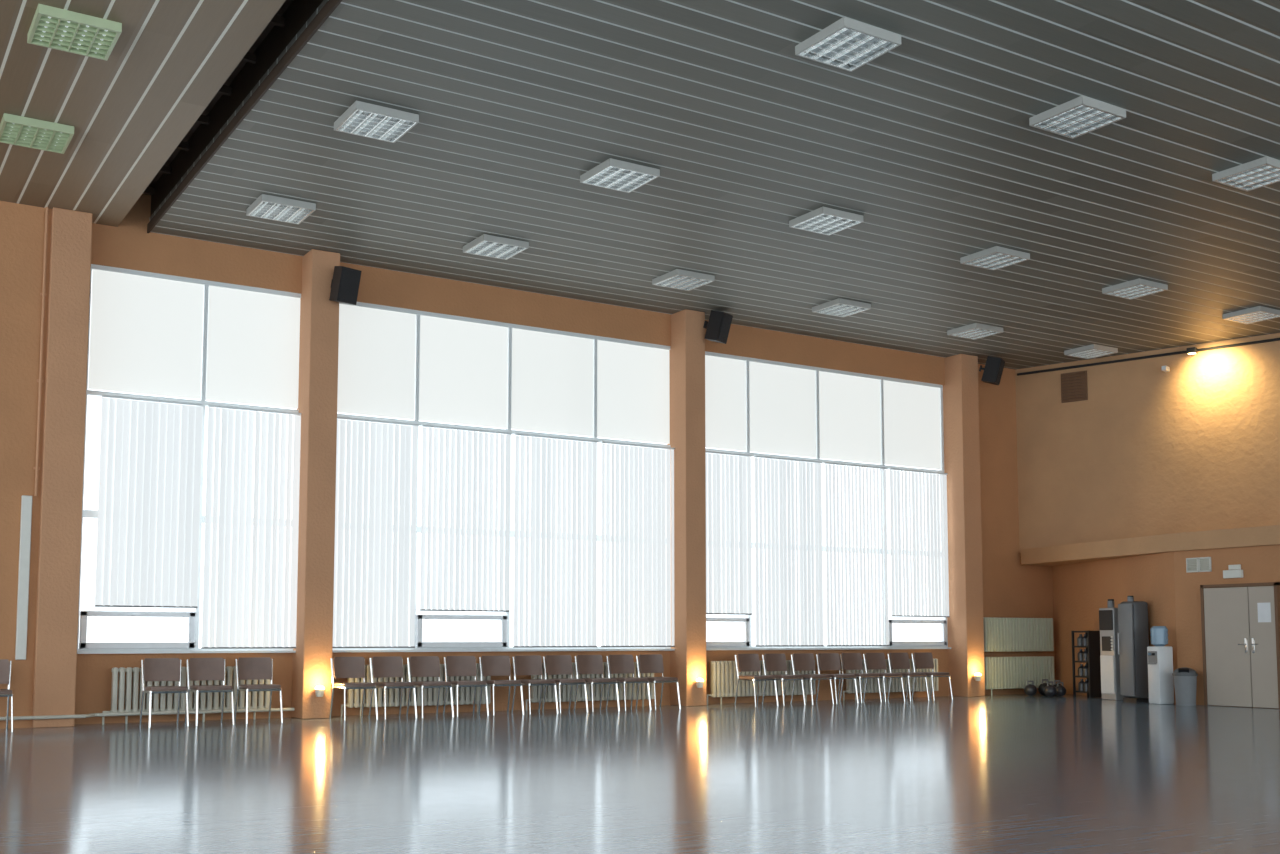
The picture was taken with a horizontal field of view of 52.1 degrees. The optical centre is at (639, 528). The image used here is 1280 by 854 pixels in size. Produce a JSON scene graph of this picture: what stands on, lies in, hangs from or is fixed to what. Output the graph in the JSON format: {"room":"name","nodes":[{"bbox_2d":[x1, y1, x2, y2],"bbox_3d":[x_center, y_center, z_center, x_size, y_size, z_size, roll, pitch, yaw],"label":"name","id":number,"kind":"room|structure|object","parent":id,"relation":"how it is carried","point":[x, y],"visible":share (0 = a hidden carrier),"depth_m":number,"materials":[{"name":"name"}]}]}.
{"room":"community hall","nodes":[
{"label":"community hall","id":0,"kind":"room"},
{"bbox_2d":[0,0,285,226],"bbox_3d":[-6.033,-5.173,4.568,12.180,0.200,23.400,3,-6,-32],"label":"ceiling","id":1,"kind":"structure","parent":0,"point":[128,112],"depth_m":12.98,"materials":[{"name":"brown wood"}]},
{"bbox_2d":[0,113,73,153],"bbox_3d":[-6.488,-4.234,14.045,0.680,0.085,0.680,3,-6,-32],"label":"ceiling light","id":2,"kind":"object","parent":1,"relation":"attached to","point":[22,131],"visible":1,"depth_m":13.96,"materials":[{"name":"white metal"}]},
{"bbox_2d":[27,4,121,60],"bbox_3d":[-5.056,-4.430,11.705,0.680,0.085,0.680,3,-6,-32],"label":"ceiling light","id":3,"kind":"object","parent":1,"relation":"attached to","point":[51,27],"visible":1,"depth_m":11.64,"materials":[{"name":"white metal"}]},
{"bbox_2d":[0,194,1054,728],"bbox_3d":[-3.508,-0.921,19.225,32.400,7.220,0.630,3,-6,-32],"label":"wall","id":4,"kind":"structure","parent":0,"point":[1011,589],"depth_m":19.01,"materials":[{"name":"orange paint"}]},
{"bbox_2d":[15,495,31,659],"bbox_3d":[-7.580,0.594,16.115,0.120,2.020,0.060,3,-6,-32],"label":"wall panel","id":5,"kind":"object","parent":4,"relation":"attached to","point":[26,501],"visible":1,"depth_m":16.09,"materials":[{"name":"white ceramic"}]},
{"bbox_2d":[34,207,48,495],"bbox_3d":[-7.498,-2.236,16.409,0.070,3.670,0.063,3,-6,-32],"label":"riser pipe","id":6,"kind":"object","parent":4,"relation":"attached to","point":[43,294],"visible":1,"depth_m":16.39,"materials":[{"name":"orange metal"}]},
{"bbox_2d":[32,207,92,727],"bbox_3d":[-7.358,-0.788,16.621,0.470,6.520,0.560,3,-6,-32],"label":"pillar","id":7,"kind":"structure","parent":4,"relation":"attached to","point":[55,661],"depth_m":16.38,"materials":[{"name":"orange paint"}]},
{"bbox_2d":[77,264,300,653],"bbox_3d":[-5.919,-0.873,17.733,3.075,5.085,0.210,3,-6,-32],"label":"window","id":8,"kind":"structure","parent":4,"relation":"in","point":[148,331],"depth_m":17.72,"materials":[{"name":"glass"}]},
{"bbox_2d":[95,395,202,607],"bbox_3d":[-6.443,-0.345,17.233,1.286,2.751,0.050,3,-6,-32],"label":"vertical blind","id":9,"kind":"object","parent":8,"relation":"attached to","point":[149,556],"visible":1,"depth_m":17.22,"materials":[{"name":"fabric"}]},
{"bbox_2d":[201,404,301,648],"bbox_3d":[-5.228,-0.012,17.973,1.455,3.291,0.050,3,-6,-32],"label":"vertical blind","id":10,"kind":"object","parent":8,"relation":"attached to","point":[234,460],"visible":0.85,"depth_m":17.91,"materials":[{"name":"fabric"}]},
{"bbox_2d":[142,0,341,232],"bbox_3d":[-0.711,-5.104,7.926,0.700,0.665,23.400,3,-6,-32],"label":"ceiling beam","id":11,"kind":"structure","parent":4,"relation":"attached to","point":[292,15],"depth_m":13.91,"materials":[{"name":"black metal"}]},
{"bbox_2d":[291,249,339,718],"bbox_3d":[-4.557,-0.641,18.378,0.410,6.520,0.560,3,-6,-32],"label":"pillar","id":12,"kind":"structure","parent":4,"relation":"attached to","point":[319,315],"depth_m":18.14,"materials":[{"name":"orange paint"}]},
{"bbox_2d":[314,685,324,696],"bbox_3d":[-4.367,2.207,17.845,0.140,0.156,0.160,3,-6,-32],"label":"wall lamp","id":13,"kind":"object","parent":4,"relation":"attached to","point":[319,690],"visible":1,"depth_m":17.79,"materials":[{"name":"white glass"}]},
{"bbox_2d":[329,266,361,304],"bbox_3d":[-4.152,-3.399,18.281,0.460,0.534,0.320,-4,-7,43],"label":"loudspeaker","id":14,"kind":"object","parent":4,"relation":"attached to","point":[345,282],"visible":1,"depth_m":18.16,"materials":[{"name":"black plastic"}]},
{"bbox_2d":[339,268,360,302],"bbox_3d":[-4.027,-3.373,18.162,0.015,0.440,0.280,15,6,43],"label":"grille","id":15,"kind":"object","parent":14,"relation":"attached to","point":[349,278],"depth_m":18.15,"materials":[{"name":"black"}]},
{"bbox_2d":[332,302,674,651],"bbox_3d":[-2.022,-0.668,20.179,6.145,5.085,0.210,3,-6,-32],"label":"window","id":16,"kind":"structure","parent":4,"relation":"in","point":[394,362],"depth_m":20.16,"materials":[{"name":"glass"}]},
{"bbox_2d":[333,416,417,647],"bbox_3d":[-3.896,0.058,18.809,1.464,3.291,0.050,3,-6,-32],"label":"vertical blind","id":17,"kind":"object","parent":16,"relation":"attached to","point":[373,622],"visible":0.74,"depth_m":18.86,"materials":[{"name":"fabric"}]},
{"bbox_2d":[420,424,511,611],"bbox_3d":[-2.601,-0.142,19.645,1.463,2.751,0.054,3,-6,-32],"label":"vertical blind","id":18,"kind":"object","parent":16,"relation":"attached to","point":[473,466],"visible":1,"depth_m":19.62,"materials":[{"name":"fabric"}]},
{"bbox_2d":[513,433,597,647],"bbox_3d":[-1.302,0.195,20.437,1.474,3.291,0.050,3,-6,-32],"label":"vertical blind","id":19,"kind":"object","parent":16,"relation":"attached to","point":[576,516],"visible":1,"depth_m":20.44,"materials":[{"name":"fabric"}]},
{"bbox_2d":[601,441,674,646],"bbox_3d":[-0.020,0.263,21.242,1.421,3.291,0.050,3,-6,-32],"label":"vertical blind","id":20,"kind":"object","parent":16,"relation":"attached to","point":[626,611],"visible":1,"depth_m":21.25,"materials":[{"name":"fabric"}]},
{"bbox_2d":[667,309,706,705],"bbox_3d":[0.769,-0.360,21.721,0.400,6.520,0.560,3,-6,-32],"label":"pillar","id":21,"kind":"structure","parent":4,"relation":"attached to","point":[687,348],"depth_m":21.50,"materials":[{"name":"orange paint"}]},
{"bbox_2d":[696,678,703,687],"bbox_3d":[0.964,2.488,21.190,0.140,0.156,0.160,3,-6,-32],"label":"wall lamp","id":22,"kind":"object","parent":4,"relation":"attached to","point":[699,682],"visible":1,"depth_m":21.14,"materials":[{"name":"white ceramic"}]},
{"bbox_2d":[703,310,732,343],"bbox_3d":[1.269,-3.350,21.722,0.465,0.539,0.320,-3,-6,33],"label":"loudspeaker","id":23,"kind":"object","parent":4,"relation":"attached to","point":[717,328],"visible":1,"depth_m":21.61,"materials":[{"name":"black plastic"}]},
{"bbox_2d":[718,313,732,342],"bbox_3d":[1.409,-3.317,21.628,0.015,0.440,0.280,16,5,33],"label":"grille","id":24,"kind":"object","parent":23,"relation":"attached to","point":[725,319],"depth_m":21.59,"materials":[{"name":"black"}]},
{"bbox_2d":[705,351,950,649],"bbox_3d":[3.220,-0.391,23.469,6.255,5.085,0.210,3,-6,-32],"label":"window","id":25,"kind":"structure","parent":4,"relation":"in","point":[752,404],"depth_m":23.67,"materials":[{"name":"glass"}]},
{"bbox_2d":[705,451,752,614],"bbox_3d":[1.300,0.063,22.093,1.465,2.751,0.050,3,-6,-32],"label":"vertical blind","id":26,"kind":"object","parent":25,"relation":"attached to","point":[736,572],"visible":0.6,"depth_m":22.22,"materials":[{"name":"fabric"}]},
{"bbox_2d":[754,455,823,646],"bbox_3d":[2.612,0.401,22.893,1.506,3.291,0.050,3,-6,-32],"label":"vertical blind","id":27,"kind":"object","parent":25,"relation":"attached to","point":[782,475],"visible":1,"depth_m":22.88,"materials":[{"name":"fabric"}]},
{"bbox_2d":[824,462,889,645],"bbox_3d":[3.936,0.471,23.724,1.493,3.291,0.050,3,-6,-32],"label":"vertical blind","id":28,"kind":"object","parent":25,"relation":"attached to","point":[830,539],"visible":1,"depth_m":23.70,"materials":[{"name":"fabric"}]},
{"bbox_2d":[889,468,949,616],"bbox_3d":[5.247,0.271,24.570,1.476,2.751,0.050,3,-6,-32],"label":"vertical blind","id":29,"kind":"object","parent":25,"relation":"attached to","point":[932,503],"visible":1,"depth_m":24.56,"materials":[{"name":"fabric"}]},
{"bbox_2d":[943,354,984,696],"bbox_3d":[6.176,-0.075,25.115,0.460,6.520,0.560,3,-6,-32],"label":"pillar","id":30,"kind":"structure","parent":4,"relation":"attached to","point":[965,625],"depth_m":24.91,"materials":[{"name":"orange paint"}]},
{"bbox_2d":[979,356,1004,384],"bbox_3d":[6.751,-3.042,25.159,0.465,0.539,0.320,-3,-5,28],"label":"loudspeaker","id":31,"kind":"object","parent":4,"relation":"attached to","point":[994,366],"visible":1,"depth_m":25.05,"materials":[{"name":"black plastic"}]},
{"bbox_2d":[995,359,1004,383],"bbox_3d":[6.899,-3.007,25.079,0.015,0.440,0.280,16,3,28],"label":"grille","id":32,"kind":"object","parent":31,"relation":"attached to","point":[1000,363],"depth_m":24.98,"materials":[{"name":"black"}]},
{"bbox_2d":[983,617,1053,651],"bbox_3d":[7.412,2.073,25.715,1.955,0.660,0.140,3,-6,-32],"label":"radiator","id":33,"kind":"object","parent":4,"relation":"attached to","point":[1001,634],"visible":0.98,"depth_m":25.63,"materials":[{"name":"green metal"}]},
{"bbox_2d":[0,693,1279,853],"bbox_3d":[2.616,1.960,9.790,33.000,0.100,25.000,3,-6,-32],"label":"floor","id":34,"kind":"structure","parent":0,"point":[1038,773],"depth_m":10.28,"materials":[{"name":"grey laminate"}]},
{"bbox_2d":[0,659,12,731],"bbox_3d":[-7.647,1.960,15.400,0.499,0.843,0.577,3,-6,-32],"label":"chair","id":35,"kind":"object","parent":34,"relation":"on","point":[5,664],"visible":1,"depth_m":15.67,"materials":[{"name":"brown plastic"}]},
{"bbox_2d":[0,708,293,721],"bbox_3d":[-7.449,2.355,16.003,6.601,0.152,0.264,3,-6,-32],"label":"pipe","id":36,"kind":"object","parent":34,"relation":"on","point":[203,712],"visible":0.99,"depth_m":16.75,"materials":[{"name":"beige metal"}]},
{"bbox_2d":[139,658,188,727],"bbox_3d":[-5.970,2.049,16.459,0.499,0.843,0.577,3,-6,-32],"label":"chair","id":37,"kind":"object","parent":34,"relation":"on","point":[155,669],"visible":1,"depth_m":16.58,"materials":[{"name":"brown plastic"}]},
{"bbox_2d":[102,666,269,724],"bbox_3d":[-5.936,2.174,17.247,2.134,0.720,0.100,3,-6,-32],"label":"radiator","id":38,"kind":"object","parent":34,"relation":"on","point":[255,699],"visible":0.59,"depth_m":17.13,"materials":[{"name":"beige metal"}]},
{"bbox_2d":[184,658,234,725],"bbox_3d":[-5.495,2.074,16.748,0.499,0.843,0.577,3,-6,-33],"label":"chair","id":39,"kind":"object","parent":34,"relation":"on","point":[198,669],"visible":1,"depth_m":16.87,"materials":[{"name":"brown plastic"}]},
{"bbox_2d":[234,657,282,723],"bbox_3d":[-4.974,2.103,17.098,0.499,0.843,0.577,3,-6,-33],"label":"chair","id":40,"kind":"object","parent":34,"relation":"on","point":[249,668],"visible":1,"depth_m":17.22,"materials":[{"name":"brown plastic"}]},
{"bbox_2d":[329,657,377,720],"bbox_3d":[-3.887,2.163,17.808,0.499,0.843,0.577,3,-6,-34],"label":"chair","id":41,"kind":"object","parent":34,"relation":"on","point":[343,667],"visible":1,"depth_m":17.92,"materials":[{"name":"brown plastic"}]},
{"bbox_2d":[368,656,416,719],"bbox_3d":[-3.408,2.186,18.086,0.499,0.843,0.577,3,-6,-35],"label":"chair","id":42,"kind":"object","parent":34,"relation":"on","point":[383,666],"visible":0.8,"depth_m":18.19,"materials":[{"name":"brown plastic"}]},
{"bbox_2d":[341,663,490,716],"bbox_3d":[-3.212,2.318,18.957,2.304,0.720,0.100,3,-6,-32],"label":"radiator","id":43,"kind":"object","parent":34,"relation":"on","point":[465,694],"visible":0.52,"depth_m":18.90,"materials":[{"name":"beige metal"}]},
{"bbox_2d":[406,656,453,717],"bbox_3d":[-2.935,2.207,18.337,0.499,0.843,0.577,3,-6,-33],"label":"chair","id":44,"kind":"object","parent":34,"relation":"on","point":[419,666],"visible":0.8,"depth_m":18.45,"materials":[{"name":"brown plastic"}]},
{"bbox_2d":[443,656,488,716],"bbox_3d":[-2.479,2.235,18.664,0.499,0.843,0.577,3,-5,-29],"label":"chair","id":45,"kind":"object","parent":34,"relation":"on","point":[455,665],"visible":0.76,"depth_m":18.80,"materials":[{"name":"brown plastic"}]},
{"bbox_2d":[478,656,523,715],"bbox_3d":[-2.004,2.256,18.920,0.499,0.843,0.577,3,-6,-30],"label":"chair","id":46,"kind":"object","parent":34,"relation":"on","point":[491,665],"visible":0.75,"depth_m":19.05,"materials":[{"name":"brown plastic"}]},
{"bbox_2d":[511,655,558,714],"bbox_3d":[-1.540,2.280,19.201,0.499,0.843,0.577,3,-6,-34],"label":"chair","id":47,"kind":"object","parent":34,"relation":"on","point":[524,664],"visible":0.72,"depth_m":19.31,"materials":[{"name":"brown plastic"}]},
{"bbox_2d":[542,655,587,712],"bbox_3d":[-1.117,2.308,19.540,0.499,0.843,0.577,3,-6,-33],"label":"chair","id":48,"kind":"object","parent":34,"relation":"on","point":[555,664],"visible":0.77,"depth_m":19.66,"materials":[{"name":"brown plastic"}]},
{"bbox_2d":[526,662,653,710],"bbox_3d":[-0.758,2.447,20.497,2.304,0.720,0.100,3,-6,-32],"label":"radiator","id":49,"kind":"object","parent":34,"relation":"on","point":[565,689],"visible":0.45,"depth_m":20.46,"materials":[{"name":"beige metal"}]},
{"bbox_2d":[574,655,619,711],"bbox_3d":[-0.655,2.332,19.818,0.499,0.843,0.577,3,-6,-33],"label":"chair","id":50,"kind":"object","parent":34,"relation":"on","point":[586,664],"visible":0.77,"depth_m":19.92,"materials":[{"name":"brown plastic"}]},
{"bbox_2d":[605,655,651,710],"bbox_3d":[-0.179,2.358,20.131,0.499,0.843,0.577,3,-6,-34],"label":"chair","id":51,"kind":"object","parent":34,"relation":"on","point":[617,664],"visible":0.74,"depth_m":20.25,"materials":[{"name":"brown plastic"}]},
{"bbox_2d":[635,654,680,709],"bbox_3d":[0.281,2.381,20.410,0.499,0.843,0.577,3,-6,-33],"label":"chair","id":52,"kind":"object","parent":34,"relation":"on","point":[650,663],"visible":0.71,"depth_m":20.52,"materials":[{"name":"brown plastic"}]},
{"bbox_2d":[734,654,778,706],"bbox_3d":[1.897,2.465,21.406,0.499,0.843,0.577,3,-6,-33],"label":"chair","id":53,"kind":"object","parent":34,"relation":"on","point":[746,662],"visible":1,"depth_m":21.49,"materials":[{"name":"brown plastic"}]},
{"bbox_2d":[707,660,815,704],"bbox_3d":[2.077,2.597,22.276,2.304,0.720,0.100,3,-6,-32],"label":"radiator","id":54,"kind":"object","parent":34,"relation":"on","point":[723,674],"visible":0.58,"depth_m":22.05,"materials":[{"name":"beige metal"}]},
{"bbox_2d":[762,654,805,705],"bbox_3d":[2.378,2.492,21.724,0.499,0.843,0.577,3,-6,-34],"label":"chair","id":55,"kind":"object","parent":34,"relation":"on","point":[773,662],"visible":0.82,"depth_m":21.82,"materials":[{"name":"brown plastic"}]},
{"bbox_2d":[790,653,833,704],"bbox_3d":[2.887,2.514,21.986,0.499,0.843,0.577,3,-6,-34],"label":"chair","id":56,"kind":"object","parent":34,"relation":"on","point":[802,661],"visible":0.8,"depth_m":22.07,"materials":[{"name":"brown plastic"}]},
{"bbox_2d":[816,653,858,703],"bbox_3d":[3.344,2.537,22.263,0.499,0.843,0.577,3,-6,-30],"label":"chair","id":57,"kind":"object","parent":34,"relation":"on","point":[827,661],"visible":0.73,"depth_m":22.38,"materials":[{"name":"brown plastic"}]},
{"bbox_2d":[839,653,881,702],"bbox_3d":[3.806,2.568,22.635,0.499,0.843,0.577,3,-6,-33],"label":"chair","id":58,"kind":"object","parent":34,"relation":"on","point":[851,661],"visible":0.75,"depth_m":22.73,"materials":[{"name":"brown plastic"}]},
{"bbox_2d":[863,653,905,701],"bbox_3d":[4.265,2.592,22.922,0.499,0.843,0.577,3,-6,-33],"label":"chair","id":59,"kind":"object","parent":34,"relation":"on","point":[873,660],"visible":0.77,"depth_m":23.02,"materials":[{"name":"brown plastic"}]},
{"bbox_2d":[843,659,938,699],"bbox_3d":[4.573,2.728,23.843,2.304,0.720,0.100,3,-6,-32],"label":"radiator","id":60,"kind":"object","parent":34,"relation":"on","point":[872,686],"visible":0.44,"depth_m":23.79,"materials":[{"name":"beige metal"}]},
{"bbox_2d":[887,653,929,700],"bbox_3d":[4.751,2.617,23.220,0.499,0.843,0.577,3,-6,-34],"label":"chair","id":61,"kind":"object","parent":34,"relation":"on","point":[898,660],"visible":0.81,"depth_m":23.30,"materials":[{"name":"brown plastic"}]},
{"bbox_2d":[911,652,952,700],"bbox_3d":[5.235,2.641,23.501,0.499,0.843,0.577,3,-6,-32],"label":"chair","id":62,"kind":"object","parent":34,"relation":"on","point":[923,660],"visible":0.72,"depth_m":23.60,"materials":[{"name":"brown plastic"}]},
{"bbox_2d":[984,656,1054,695],"bbox_3d":[7.383,2.867,25.606,2.049,0.740,0.100,3,-6,-32],"label":"radiator","id":63,"kind":"object","parent":34,"relation":"on","point":[1000,672],"visible":0.8,"depth_m":25.54,"materials":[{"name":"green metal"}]},
{"bbox_2d":[1024,681,1036,695],"bbox_3d":[7.466,3.046,25.039,0.240,0.292,0.240,3,-6,-32],"label":"kettlebell","id":64,"kind":"object","parent":34,"relation":"on","point":[1030,689],"visible":1,"depth_m":24.96,"materials":[{"name":"metal"}]},
{"bbox_2d":[1038,679,1049,695],"bbox_3d":[7.788,3.047,25.184,0.260,0.316,0.260,3,-6,-32],"label":"kettlebell","id":65,"kind":"object","parent":34,"relation":"on","point":[1042,686],"visible":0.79,"depth_m":25.13,"materials":[{"name":"black metal"}]},
{"bbox_2d":[1044,681,1056,696],"bbox_3d":[7.707,3.009,24.602,0.240,0.292,0.240,3,-6,-32],"label":"kettlebell","id":66,"kind":"object","parent":34,"relation":"on","point":[1049,690],"visible":1,"depth_m":24.52,"materials":[{"name":"metal"}]},
{"bbox_2d":[1056,682,1065,695],"bbox_3d":[7.974,3.042,24.851,0.220,0.269,0.220,3,-6,-32],"label":"kettlebell","id":67,"kind":"object","parent":34,"relation":"on","point":[1061,690],"visible":0.94,"depth_m":24.78,"materials":[{"name":"metal"}]},
{"bbox_2d":[1071,631,1101,697],"bbox_3d":[8.397,2.525,24.521,0.335,1.240,0.535,1,-5,-16],"label":"storage rack","id":68,"kind":"object","parent":34,"relation":"on","point":[1093,648],"visible":0.75,"depth_m":24.28,"materials":[{"name":"black metal"}]},
{"bbox_2d":[1078,679,1083,690],"bbox_3d":[8.307,2.929,24.618,0.133,0.220,0.136,3,-6,-32],"label":"bottle","id":69,"kind":"object","parent":68,"relation":"on","point":[1080,684],"visible":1,"depth_m":24.58,"materials":[{"name":"plastic"}]},
{"bbox_2d":[1082,649,1087,660],"bbox_3d":[8.348,2.359,24.526,0.133,0.220,0.136,3,-6,-32],"label":"bottle","id":70,"kind":"object","parent":68,"relation":"on","point":[1084,654],"visible":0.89,"depth_m":24.48,"materials":[{"name":"plastic"}]},
{"bbox_2d":[1099,608,1125,699],"bbox_3d":[8.528,2.237,23.492,0.378,1.640,0.420,1,-5,-16],"label":"vending machine","id":71,"kind":"object","parent":34,"relation":"on","point":[1108,617],"visible":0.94,"depth_m":23.36,"materials":[{"name":"silver metal"}]},
{"bbox_2d":[1107,599,1114,607],"bbox_3d":[8.488,1.344,23.610,0.120,0.160,0.120,3,-6,-32],"label":"storage jar","id":72,"kind":"object","parent":71,"relation":"on","point":[1110,603],"visible":0.93,"depth_m":23.56,"materials":[{"name":"grey plastic"}]},
{"bbox_2d":[1117,601,1148,701],"bbox_3d":[8.614,2.136,22.877,0.396,1.740,0.420,1,-5,-16],"label":"fridge","id":73,"kind":"object","parent":34,"relation":"on","point":[1133,634],"visible":0.98,"depth_m":22.73,"materials":[{"name":"grey paint"}]},
{"bbox_2d":[1147,626,1173,703],"bbox_3d":[8.724,2.284,22.017,0.340,1.300,0.300,1,-5,-16],"label":"water cooler","id":74,"kind":"object","parent":34,"relation":"on","point":[1159,656],"visible":1,"depth_m":21.90,"materials":[{"name":"white plastic"}]},
{"bbox_2d":[1172,667,1197,705],"bbox_3d":[8.952,2.583,21.511,0.404,0.619,0.390,3,-6,-32],"label":"trash bin","id":75,"kind":"object","parent":34,"relation":"on","point":[1185,679],"visible":1,"depth_m":21.38,"materials":[{"name":"grey plastic"}]},
{"bbox_2d":[150,0,1279,368],"bbox_3d":[7.844,-4.441,13.277,19.820,0.200,23.400,3,-6,-32],"label":"ceiling","id":76,"kind":"structure","parent":0,"point":[931,140],"depth_m":15.00,"materials":[{"name":"grey metal"}]},
{"bbox_2d":[246,194,315,223],"bbox_3d":[-4.526,-4.026,16.513,0.680,0.085,0.680,3,-6,-32],"label":"ceiling light","id":77,"kind":"object","parent":76,"relation":"attached to","point":[265,206],"visible":1,"depth_m":16.42,"materials":[{"name":"metal"}]},
{"bbox_2d":[334,100,418,142],"bbox_3d":[-2.767,-4.260,13.730,0.680,0.085,0.680,3,-6,-32],"label":"ceiling light","id":78,"kind":"object","parent":76,"relation":"attached to","point":[368,120],"visible":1,"depth_m":13.66,"materials":[{"name":"white metal"}]},
{"bbox_2d":[463,234,528,259],"bbox_3d":[-1.996,-3.893,18.101,0.680,0.085,0.680,3,-6,-32],"label":"ceiling light","id":79,"kind":"object","parent":76,"relation":"attached to","point":[486,245],"visible":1,"depth_m":18.00,"materials":[{"name":"white metal"}]},
{"bbox_2d":[580,158,659,192],"bbox_3d":[-0.237,-4.127,15.318,0.680,0.085,0.680,3,-6,-32],"label":"ceiling light","id":80,"kind":"object","parent":76,"relation":"attached to","point":[613,174],"visible":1,"depth_m":15.25,"materials":[{"name":"white metal"}]},
{"bbox_2d":[652,269,714,290],"bbox_3d":[0.653,-3.753,19.763,0.680,0.085,0.680,3,-6,-32],"label":"ceiling light","id":81,"kind":"object","parent":76,"relation":"attached to","point":[679,279],"visible":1,"depth_m":19.66,"materials":[{"name":"white metal"}]},
{"bbox_2d":[789,207,863,235],"bbox_3d":[2.412,-3.987,16.980,0.680,0.085,0.680,3,-6,-32],"label":"ceiling light","id":82,"kind":"object","parent":76,"relation":"attached to","point":[822,220],"visible":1,"depth_m":16.90,"materials":[{"name":"white metal"}]},
{"bbox_2d":[812,298,870,316],"bbox_3d":[3.293,-3.614,21.420,0.680,0.085,0.680,3,-6,-32],"label":"ceiling light","id":83,"kind":"object","parent":76,"relation":"attached to","point":[839,307],"visible":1,"depth_m":21.31,"materials":[{"name":"white metal"}]},
{"bbox_2d":[795,17,900,71],"bbox_3d":[1.895,-4.410,11.945,0.680,0.085,0.680,3,-6,-32],"label":"ceiling light","id":84,"kind":"object","parent":76,"relation":"attached to","point":[847,44],"visible":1,"depth_m":11.89,"materials":[{"name":"white metal"}]},
{"bbox_2d":[947,323,1002,339],"bbox_3d":[5.899,-3.477,23.055,0.680,0.085,0.680,3,-6,-32],"label":"ceiling light","id":85,"kind":"object","parent":76,"relation":"attached to","point":[974,331],"visible":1,"depth_m":22.95,"materials":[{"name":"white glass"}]},
{"bbox_2d":[960,246,1029,270],"bbox_3d":[5.052,-3.848,18.637,0.680,0.085,0.680,3,-6,-32],"label":"ceiling light","id":86,"kind":"object","parent":76,"relation":"attached to","point":[996,257],"visible":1,"depth_m":18.55,"materials":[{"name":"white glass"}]},
{"bbox_2d":[1029,96,1125,138],"bbox_3d":[4.543,-4.270,13.607,0.680,0.085,0.680,3,-6,-32],"label":"ceiling light","id":87,"kind":"object","parent":76,"relation":"attached to","point":[1079,116],"visible":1,"depth_m":13.55,"materials":[{"name":"white metal"}]},
{"bbox_2d":[1064,344,1117,358],"bbox_3d":[8.497,-3.340,24.686,0.680,0.085,0.680,3,-6,-32],"label":"ceiling light","id":88,"kind":"object","parent":76,"relation":"attached to","point":[1089,351],"visible":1,"depth_m":24.57,"materials":[{"name":"white metal"}]},
{"bbox_2d":[1102,278,1167,299],"bbox_3d":[7.658,-3.710,20.273,0.680,0.085,0.680,3,-6,-32],"label":"ceiling light","id":89,"kind":"object","parent":76,"relation":"attached to","point":[1136,288],"visible":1,"depth_m":20.18,"materials":[{"name":"white metal"}]},
{"bbox_2d":[1212,156,1279,191],"bbox_3d":[7.183,-4.131,15.264,0.680,0.085,0.680,3,-6,-32],"label":"ceiling light","id":90,"kind":"object","parent":76,"relation":"attached to","point":[1264,171],"visible":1,"depth_m":15.23,"materials":[{"name":"white metal"}]},
{"bbox_2d":[1222,306,1279,323],"bbox_3d":[10.255,-3.574,21.903,0.680,0.085,0.680,3,-6,-32],"label":"ceiling light","id":91,"kind":"object","parent":76,"relation":"attached to","point":[1259,313],"visible":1,"depth_m":21.82,"materials":[{"name":"white metal"}]},
{"bbox_2d":[1015,333,1279,552],"bbox_3d":[14.895,-2.126,17.420,2.880,3.720,23.200,3,-6,-32],"label":"wall","id":92,"kind":"structure","parent":0,"point":[1194,446],"depth_m":24.64,"materials":[{"name":"paint"}]},
{"bbox_2d":[1061,370,1087,402],"bbox_3d":[8.501,-2.788,25.665,0.520,0.580,0.056,-4,-6,40],"label":"air vent","id":93,"kind":"object","parent":92,"relation":"in","point":[1073,384],"visible":1,"depth_m":25.65,"materials":[{"name":"brown metal"}]},
{"bbox_2d":[1017,338,1279,375],"bbox_3d":[9.597,-3.254,24.783,5.155,0.050,0.064,-4,-6,40],"label":"duct","id":94,"kind":"object","parent":92,"relation":"attached to","point":[1274,339],"visible":1,"depth_m":24.76,"materials":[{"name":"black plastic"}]},
{"bbox_2d":[1186,347,1196,354],"bbox_3d":[10.234,-3.275,24.215,0.160,0.112,0.320,-4,-6,40],"label":"wall spotlight","id":95,"kind":"object","parent":92,"relation":"attached to","point":[1193,350],"visible":1,"depth_m":24.10,"materials":[{"name":"black plastic"}]},
{"bbox_2d":[1052,545,1279,708],"bbox_3d":[13.261,1.171,16.346,3.116,2.570,23.503,2,-5,-24],"label":"wall","id":96,"kind":"structure","parent":0,"point":[1171,594],"depth_m":22.68,"materials":[{"name":"orange paint"}]},
{"bbox_2d":[1021,525,1279,565],"bbox_3d":[14.531,-0.213,16.899,3.880,0.300,22.980,3,-6,-32],"label":"wall ledge","id":97,"kind":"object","parent":96,"relation":"attached to","point":[1058,555],"depth_m":22.63,"materials":[{"name":"paint"}]},
{"bbox_2d":[1186,557,1211,572],"bbox_3d":[9.265,0.594,21.722,0.034,0.240,0.450,3,-6,-32],"label":"air vent","id":98,"kind":"object","parent":96,"relation":"in","point":[1200,564],"visible":1,"depth_m":21.71,"materials":[{"name":"white plastic"}]},
{"bbox_2d":[1223,564,1242,577],"bbox_3d":[9.585,0.685,21.169,0.075,0.215,0.320,3,-6,-32],"label":"sign box","id":99,"kind":"object","parent":96,"relation":"attached to","point":[1233,572],"visible":1,"depth_m":21.14,"materials":[{"name":"white plastic"}]},
{"bbox_2d":[1200,582,1279,708],"bbox_3d":[9.623,1.860,20.976,0.171,1.970,1.340,3,-6,-32],"label":"door","id":100,"kind":"structure","parent":96,"relation":"in","point":[1240,623],"depth_m":20.94,"materials":[{"name":"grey metal"}]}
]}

